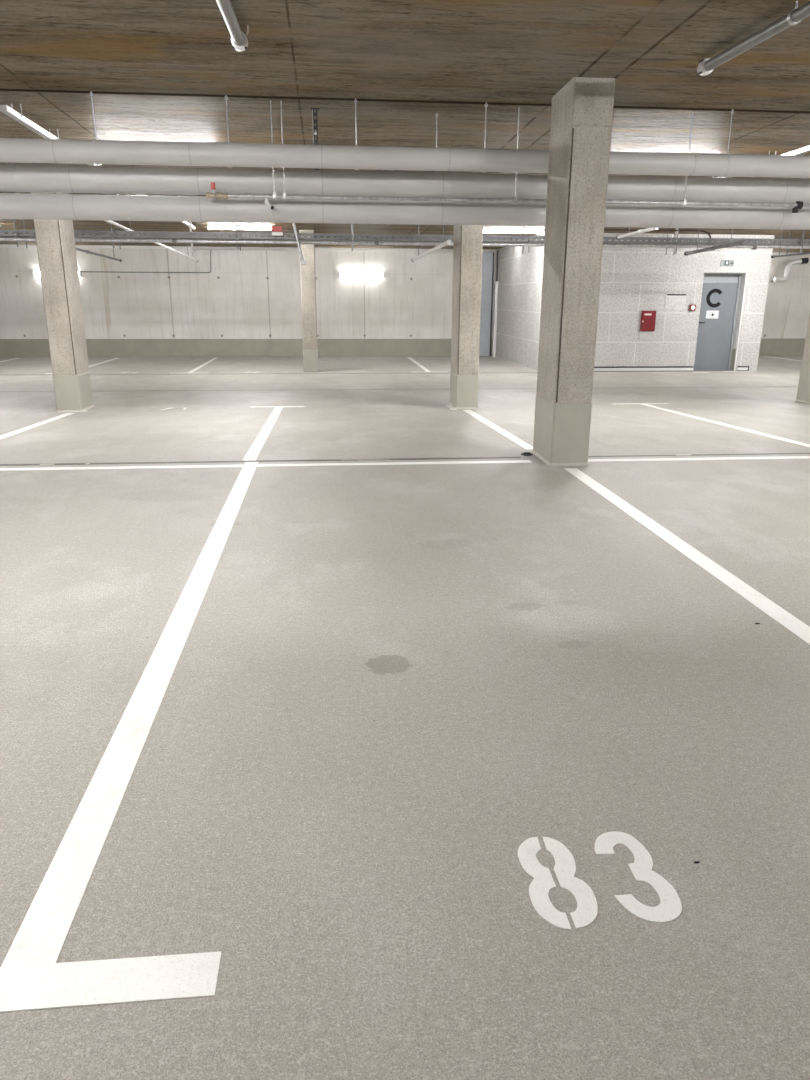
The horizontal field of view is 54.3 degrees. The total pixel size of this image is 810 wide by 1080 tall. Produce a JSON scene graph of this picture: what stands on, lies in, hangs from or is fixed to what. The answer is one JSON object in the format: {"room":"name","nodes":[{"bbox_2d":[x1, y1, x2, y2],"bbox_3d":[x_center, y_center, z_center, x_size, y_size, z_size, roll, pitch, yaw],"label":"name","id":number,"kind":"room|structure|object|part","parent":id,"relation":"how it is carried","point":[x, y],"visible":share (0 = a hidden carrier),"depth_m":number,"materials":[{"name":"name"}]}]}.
{"room":"parking garage","nodes":[
{"label":"parking garage","id":0,"kind":"room"},
{"bbox_2d":[0,355,809,1079],"bbox_3d":[1.224,-0.930,8.143,28.600,0.448,28.400,-1,17,-5],"label":"floor","id":1,"kind":"structure","parent":0,"point":[349,730],"depth_m":2.45,"materials":[{"name":"grey concrete"}]},
{"bbox_2d":[30,192,94,411],"bbox_3d":[-4.271,-3.033,9.840,0.332,2.838,0.572,-1,17,-5],"label":"concrete column","id":2,"kind":"structure","parent":1,"relation":"on","point":[55,240],"depth_m":9.73,"materials":[{"name":"grey paint"}]},
{"bbox_2d":[299,230,317,371],"bbox_3d":[-2.011,-4.964,16.527,0.308,2.840,0.508,-1,17,-5],"label":"concrete column","id":3,"kind":"structure","parent":1,"relation":"on","point":[308,275],"depth_m":16.32,"materials":[{"name":"grey paint"}]},
{"bbox_2d":[449,225,482,408],"bbox_3d":[0.796,-3.140,10.257,0.322,2.838,0.572,-1,17,-5],"label":"concrete column","id":4,"kind":"structure","parent":1,"relation":"on","point":[467,239],"depth_m":10.11,"materials":[{"name":"grey paint"}]},
{"bbox_2d":[521,452,532,455],"bbox_3d":[1.039,-0.733,6.734,0.100,0.030,0.100,-1,17,-5],"label":"drain","id":5,"kind":"object","parent":1,"relation":"on","point":[523,453],"visible":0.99,"depth_m":6.72,"materials":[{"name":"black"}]},
{"bbox_2d":[531,77,614,465],"bbox_3d":[1.292,-1.988,6.178,0.332,2.778,0.602,-1,17,-5],"label":"concrete column","id":6,"kind":"structure","parent":1,"relation":"on","point":[582,110],"depth_m":5.95,"materials":[{"name":"grey paint"}]},
{"bbox_2d":[795,313,809,403],"bbox_3d":[5.835,-3.270,10.758,0.332,2.838,0.572,-1,17,-5],"label":"concrete column","id":7,"kind":"structure","parent":1,"relation":"on","point":[803,393],"depth_m":11.15,"materials":[{"name":"grey paint"}]},
{"bbox_2d":[0,0,809,252],"bbox_3d":[1.237,-3.859,7.241,28.600,0.719,28.400,-1,17,-5],"label":"ceiling","id":8,"kind":"structure","parent":0,"point":[154,70],"depth_m":5.42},
{"bbox_2d":[0,104,194,228],"bbox_3d":[-3.488,-4.570,10.302,0.078,0.261,9.050,-1,17,-5],"label":"strip light","id":9,"kind":"object","parent":8,"relation":"hanging from","point":[9,111],"visible":0.48,"depth_m":6.47,"materials":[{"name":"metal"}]},
{"bbox_2d":[76,230,121,261],"bbox_3d":[-5.261,-5.060,13.010,0.056,0.727,4.331,-1,17,-5],"label":"pipe","id":10,"kind":"object","parent":8,"relation":"hanging from","point":[77,249],"visible":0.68,"depth_m":13.70,"materials":[{"name":"metal"}]},
{"bbox_2d":[103,220,198,261],"bbox_3d":[-4.528,-5.649,14.690,0.064,0.580,8.331,-1,17,-5],"label":"strip light","id":11,"kind":"object","parent":8,"relation":"hanging from","point":[110,222],"visible":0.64,"depth_m":14.62,"materials":[{"name":"white paint"}]},
{"bbox_2d":[189,222,194,256],"bbox_3d":[-3.309,-4.784,12.194,0.100,0.763,0.056,-1,17,-5],"label":"sprinkler head","id":12,"kind":"object","parent":8,"relation":"hanging from","point":[190,223],"visible":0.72,"depth_m":12.24,"materials":[{"name":"white plastic"}]},
{"bbox_2d":[216,0,248,51],"bbox_3d":[-0.854,-2.526,3.303,0.107,0.166,2.732,-1,17,-4],"label":"strip light","id":13,"kind":"object","parent":8,"relation":"attached to","point":[239,41],"visible":1,"depth_m":4.25,"materials":[{"name":"metal"}]},
{"bbox_2d":[207,225,272,229],"bbox_3d":[-3.146,-5.977,15.081,1.250,0.078,0.100,-1,17,-5],"label":"strip light","id":14,"kind":"object","parent":8,"relation":"attached to","point":[246,227],"visible":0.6,"depth_m":15.04,"materials":[{"name":"white paint"}]},
{"bbox_2d":[208,227,270,229],"bbox_3d":[-3.146,-5.961,15.086,1.190,0.040,0.090,-1,17,-5],"label":"diffuser","id":15,"kind":"object","parent":14,"relation":"attached to","point":[246,228],"depth_m":15.06,"materials":[{"name":"white plastic"}]},
{"bbox_2d":[311,108,318,169],"bbox_3d":[-0.729,-3.271,6.445,0.070,0.456,0.060,-1,17,-5],"label":"bracket","id":16,"kind":"object","parent":8,"relation":"hanging from","point":[315,134],"visible":0.69,"depth_m":6.42,"materials":[{"name":"metal"}]},
{"bbox_2d":[0,132,809,229],"bbox_3d":[1.304,-3.127,6.710,27.980,0.864,0.226,-1,17,-5],"label":"insulated pipe","id":17,"kind":"object","parent":8,"relation":"hanging from","point":[20,206],"visible":0.8,"depth_m":6.57,"materials":[{"name":"metal"}]},
{"bbox_2d":[0,91,809,177],"bbox_3d":[1.341,-3.197,6.299,27.980,0.503,0.176,-1,17,-5],"label":"insulated pipe","id":18,"kind":"object","parent":8,"relation":"hanging from","point":[15,150],"visible":0.96,"depth_m":6.13,"materials":[{"name":"metal"}]},
{"bbox_3d":[-2.341,-3.185,5.930,0.009,0.341,0.009,-9,19,-27],"label":"hanger rod","id":19,"kind":"part","parent":18,"relation":"part of","materials":[{"name":"metal"}]},
{"bbox_3d":[-1.356,-3.209,6.022,0.009,0.341,0.009,-9,19,-27],"label":"hanger rod","id":20,"kind":"part","parent":18,"relation":"part of","materials":[{"name":"metal"}]},
{"bbox_3d":[-0.380,-3.233,6.114,0.009,0.341,0.009,5,18,16],"label":"hanger rod","id":21,"kind":"part","parent":18,"relation":"part of","materials":[{"name":"metal"}]},
{"bbox_3d":[0.635,-3.258,6.209,0.009,0.341,0.009,5,18,16],"label":"hanger rod","id":22,"kind":"part","parent":18,"relation":"part of","materials":[{"name":"metal"}]},
{"bbox_3d":[2.636,-3.306,6.397,0.009,0.341,0.009,-9,19,-27],"label":"hanger rod","id":23,"kind":"part","parent":18,"relation":"part of","materials":[{"name":"metal"}]},
{"bbox_2d":[0,219,809,264],"bbox_3d":[1.028,-4.704,12.206,23.550,0.901,0.640,-1,17,-5],"label":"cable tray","id":24,"kind":"object","parent":8,"relation":"hanging from","point":[135,234],"visible":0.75,"depth_m":12.05,"materials":[{"name":"metal"}]},
{"bbox_3d":[-5.678,-4.623,11.468,0.017,0.681,0.017,-9,19,-27],"label":"hanger rod","id":25,"kind":"part","parent":24,"relation":"part of","materials":[{"name":"metal"}]},
{"bbox_2d":[271,223,282,235],"bbox_3d":[-1.917,-4.798,11.760,0.170,0.487,0.066,-1,17,-5],"label":"junction box","id":26,"kind":"object","parent":24,"relation":"attached to","point":[276,230],"visible":0.94,"depth_m":11.78,"materials":[{"name":"red plastic"}]},
{"bbox_3d":[-1.920,-4.645,11.775,0.160,0.079,0.006,-1,17,-5],"label":"box lid","id":27,"kind":"part","parent":26,"relation":"part of","materials":[{"name":"red plastic"}]},
{"bbox_2d":[0,237,809,249],"bbox_3d":[1.016,-4.548,12.105,23.500,0.088,0.068,-1,17,-5],"label":"pipe","id":28,"kind":"object","parent":24,"relation":"attached to","point":[174,241],"visible":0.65,"depth_m":11.93,"materials":[{"name":"grey metal"}]},
{"bbox_3d":[1.031,-4.659,12.179,23.550,0.090,0.003,-1,17,-5],"label":"rail","id":29,"kind":"part","parent":24,"relation":"part of","materials":[{"name":"metal"}]},
{"bbox_3d":[1.002,-4.747,12.465,23.550,0.090,0.003,-1,17,-5],"label":"rail","id":30,"kind":"part","parent":24,"relation":"part of","materials":[{"name":"metal"}]},
{"bbox_2d":[604,228,710,239],"bbox_3d":[3.823,-4.984,12.497,2.184,0.508,0.028,-1,17,-5],"label":"power cable","id":31,"kind":"object","parent":24,"relation":"on","point":[658,228],"visible":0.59,"depth_m":12.54,"materials":[{"name":"metal"}]},
{"bbox_2d":[0,112,809,202],"bbox_3d":[1.306,-3.220,6.667,27.980,0.664,0.214,-1,17,-5],"label":"insulated pipe","id":32,"kind":"object","parent":8,"relation":"hanging from","point":[13,177],"visible":0.84,"depth_m":6.50,"materials":[{"name":"metal"}]},
{"bbox_3d":[0.262,-3.290,6.540,0.009,0.465,0.009,-9,19,-27],"label":"hanger rod","id":33,"kind":"part","parent":32,"relation":"part of","materials":[{"name":"metal"}]},
{"bbox_2d":[411,225,450,261],"bbox_3d":[0.345,-4.648,11.733,0.068,0.801,4.280,-1,17,-5],"label":"strip light","id":34,"kind":"object","parent":8,"relation":"hanging from","point":[437,247],"visible":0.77,"depth_m":11.19,"materials":[{"name":"white paint"}]},
{"bbox_2d":[206,100,809,212],"bbox_3d":[3.658,-3.151,6.682,10.520,0.791,0.069,-1,17,-5],"label":"pipe","id":35,"kind":"object","parent":8,"relation":"hanging from","point":[218,195],"visible":0.98,"depth_m":6.45,"materials":[{"name":"silver metal"}]},
{"bbox_3d":[-1.524,-2.811,6.265,0.034,0.053,0.024,-1,17,-5],"label":"valve lever","id":36,"kind":"part","parent":35,"relation":"part of","materials":[{"name":"red plastic"}]},
{"bbox_3d":[-1.046,-3.090,6.227,0.008,0.682,0.008,-9,19,-27],"label":"hanger rod","id":37,"kind":"part","parent":35,"relation":"part of","materials":[{"name":"metal"}]},
{"bbox_3d":[-0.966,-3.092,6.235,0.008,0.682,0.008,-9,19,-27],"label":"hanger rod","id":38,"kind":"part","parent":35,"relation":"part of","materials":[{"name":"metal"}]},
{"bbox_3d":[0.910,-3.138,6.411,0.008,0.682,0.008,5,18,16],"label":"hanger rod","id":39,"kind":"part","parent":35,"relation":"part of","materials":[{"name":"metal"}]},
{"bbox_3d":[2.354,-3.172,6.546,0.008,0.682,0.008,-9,19,-27],"label":"hanger rod","id":40,"kind":"part","parent":35,"relation":"part of","materials":[{"name":"metal"}]},
{"bbox_2d":[483,228,544,232],"bbox_3d":[2.129,-6.105,15.575,1.250,0.078,0.100,-1,17,-5],"label":"strip light","id":41,"kind":"object","parent":8,"relation":"attached to","point":[488,230],"visible":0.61,"depth_m":15.54,"materials":[{"name":"white paint"}]},
{"bbox_2d":[484,230,542,232],"bbox_3d":[2.129,-6.090,15.580,1.190,0.040,0.090,-1,17,-5],"label":"diffuser","id":42,"kind":"object","parent":41,"relation":"attached to","point":[488,231],"depth_m":15.55,"materials":[{"name":"white plastic"}]},
{"bbox_2d":[616,227,657,239],"bbox_3d":[3.196,-4.481,10.838,0.064,0.570,1.431,-1,17,-5],"label":"pipe","id":43,"kind":"object","parent":8,"relation":"hanging from","point":[640,231],"visible":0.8,"depth_m":10.90,"materials":[{"name":"white paint"}]},
{"bbox_2d":[672,228,678,254],"bbox_3d":[4.435,-5.020,12.905,0.100,0.663,0.056,-1,17,-5],"label":"sprinkler head","id":44,"kind":"object","parent":8,"relation":"hanging from","point":[675,235],"visible":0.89,"depth_m":12.91,"materials":[{"name":"white plastic"}]},
{"bbox_2d":[684,228,744,255],"bbox_3d":[4.375,-4.457,11.122,0.064,0.768,1.732,-1,17,-5],"label":"strip light","id":45,"kind":"object","parent":8,"relation":"hanging from","point":[712,248],"visible":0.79,"depth_m":11.13,"materials":[{"name":"metal"}]},
{"bbox_2d":[697,1,809,75],"bbox_3d":[2.127,-2.635,3.692,0.103,0.154,2.967,-2,17,-8],"label":"strip light","id":46,"kind":"object","parent":8,"relation":"attached to","point":[706,66],"visible":1,"depth_m":4.47,"materials":[{"name":"metal"}]},
{"bbox_2d":[713,145,809,177],"bbox_3d":[3.442,-4.703,10.831,0.078,0.249,8.300,-1,17,-5],"label":"strip light","id":47,"kind":"object","parent":8,"relation":"hanging from","point":[806,149],"visible":0.1,"depth_m":7.55,"materials":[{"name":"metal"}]},
{"bbox_2d":[771,229,809,257],"bbox_3d":[5.820,-4.628,11.742,0.040,0.768,1.130,-1,17,-5],"label":"pipe","id":48,"kind":"object","parent":8,"relation":"hanging from","point":[801,253],"visible":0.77,"depth_m":11.90,"materials":[{"name":"metal"}]},
{"bbox_2d":[0,247,809,356],"bbox_3d":[-0.121,-6.274,21.101,28.500,2.940,0.256,-1,17,-5],"label":"wall","id":49,"kind":"structure","parent":0,"point":[249,301],"depth_m":20.63,"materials":[{"name":"concrete"}]},
{"bbox_2d":[32,271,81,275],"bbox_3d":[-8.781,-6.731,19.909,1.170,0.100,0.088,-1,17,-5],"label":"strip light","id":50,"kind":"object","parent":49,"relation":"attached to","point":[33,272],"visible":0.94,"depth_m":19.84,"materials":[{"name":"white paint"}]},
{"bbox_2d":[78,250,210,272],"bbox_3d":[-6.607,-7.087,20.047,3.331,0.564,0.036,-1,17,-5],"label":"conduit","id":51,"kind":"object","parent":49,"relation":"attached to","point":[210,250],"visible":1,"depth_m":20.13,"materials":[{"name":"metal"}]},
{"bbox_2d":[339,272,383,276],"bbox_3d":[-1.137,-6.936,20.619,1.170,0.100,0.088,-1,17,-5],"label":"strip light","id":52,"kind":"object","parent":49,"relation":"attached to","point":[341,274],"visible":1,"depth_m":20.60,"materials":[{"name":"white paint"}]},
{"bbox_2d":[0,244,809,254],"bbox_3d":[-0.100,-7.562,20.550,28.000,0.075,0.048,-1,17,-5],"label":"trim","id":53,"kind":"structure","parent":49,"relation":"attached to","point":[1,245],"depth_m":20.18,"materials":[{"name":"white paint"}]},
{"bbox_2d":[479,252,493,355],"bbox_3d":[1.823,-6.288,21.108,1.032,2.660,0.092,-1,17,-5],"label":"door","id":54,"kind":"structure","parent":49,"relation":"in","point":[487,258],"depth_m":21.12,"materials":[{"name":"metal"}]},
{"bbox_3d":[2.324,-6.301,21.155,0.027,2.660,0.092,-1,17,-5],"label":"frame","id":55,"kind":"part","parent":54,"relation":"part of","materials":[{"name":"metal"}]},
{"bbox_2d":[774,258,809,281],"bbox_3d":[11.773,-7.431,21.569,3.586,0.744,0.473,-1,17,-5],"label":"drain pipe","id":56,"kind":"object","parent":49,"relation":"attached to","point":[801,260],"visible":1,"depth_m":21.24,"materials":[{"name":"white plastic"}]},
{"bbox_2d":[492,234,540,369],"bbox_3d":[2.728,-5.673,19.054,0.220,3.019,4.550,-1,17,-5],"label":"wall","id":57,"kind":"structure","parent":0,"point":[518,272],"depth_m":18.64,"materials":[{"name":"white concrete"}]},
{"bbox_2d":[493,250,498,356],"bbox_3d":[2.398,-6.205,20.776,0.100,2.711,0.100,-1,17,-5],"label":"downpipe","id":58,"kind":"object","parent":57,"relation":"attached to","point":[496,281],"visible":1,"depth_m":20.80,"materials":[{"name":"white plastic"}]},
{"bbox_2d":[534,232,774,371],"bbox_3d":[5.323,-5.027,16.993,4.970,3.019,0.250,-1,17,-5],"label":"wall","id":59,"kind":"structure","parent":0,"point":[634,280],"depth_m":16.85,"materials":[{"name":"white concrete"}]},
{"bbox_2d":[594,366,692,371],"bbox_3d":[4.635,-3.719,17.166,3.378,0.105,0.055,-1,17,-5],"label":"trim","id":60,"kind":"structure","parent":59,"relation":"attached to","point":[630,368],"depth_m":17.20,"materials":[{"name":"white plastic"}]},
{"bbox_2d":[639,311,655,338],"bbox_3d":[5.217,-4.614,16.941,0.310,0.600,0.070,-1,17,-5],"label":"cabinet","id":61,"kind":"object","parent":59,"relation":"attached to","point":[648,318],"visible":1,"depth_m":16.92,"materials":[{"name":"red metal"}]},
{"bbox_3d":[5.214,-4.418,17.028,0.310,0.175,0.020,-1,17,-5],"label":"panel","id":62,"kind":"part","parent":61,"relation":"part of","materials":[{"name":"white metal"}]},
{"bbox_3d":[5.207,-4.692,16.894,0.265,0.403,0.012,-1,17,-5],"label":"cabinet door","id":63,"kind":"part","parent":61,"relation":"part of","materials":[{"name":"red metal"}]},
{"bbox_2d":[665,294,685,308],"bbox_3d":[5.789,-5.099,16.876,0.450,0.302,0.020,-1,17,-5],"label":"board","id":64,"kind":"object","parent":59,"relation":"attached to","point":[673,301],"visible":1,"depth_m":16.87,"materials":[{"name":"white paper"}]},
{"bbox_2d":[689,305,695,310],"bbox_3d":[6.171,-4.988,16.929,0.136,0.124,0.058,-1,17,-5],"label":"fire alarm","id":65,"kind":"object","parent":59,"relation":"attached to","point":[691,307],"visible":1,"depth_m":16.91,"materials":[{"name":"red plastic"}]},
{"bbox_2d":[693,272,746,370],"bbox_3d":[6.823,-4.751,17.232,0.968,2.065,0.245,-1,17,-5],"label":"door","id":66,"kind":"structure","parent":59,"relation":"in","point":[723,294],"depth_m":17.29,"materials":[{"name":"grey metal"}]},
{"bbox_3d":[6.786,-5.642,17.062,0.865,0.183,0.040,-1,17,-5],"label":"transom panel","id":67,"kind":"part","parent":66,"relation":"part of","materials":[{"name":"grey metal"}]},
{"bbox_3d":[6.799,-4.777,17.309,0.935,2.060,0.080,-1,17,-5],"label":"frame","id":68,"kind":"part","parent":66,"relation":"part of","materials":[{"name":"grey metal"}]},
{"bbox_2d":[720,260,734,265],"bbox_3d":[6.845,-5.875,16.742,0.300,0.126,0.023,-1,17,-5],"label":"exit sign","id":69,"kind":"object","parent":59,"relation":"attached to","point":[723,262],"visible":1,"depth_m":16.73,"materials":[{"name":"white plastic"}]},
{"bbox_2d":[737,366,748,370],"bbox_3d":[7.468,-3.787,17.432,0.249,0.105,0.055,-1,17,-5],"label":"trim","id":70,"kind":"structure","parent":59,"relation":"attached to","point":[739,368],"depth_m":17.41,"materials":[{"name":"white plastic"}]}
]}

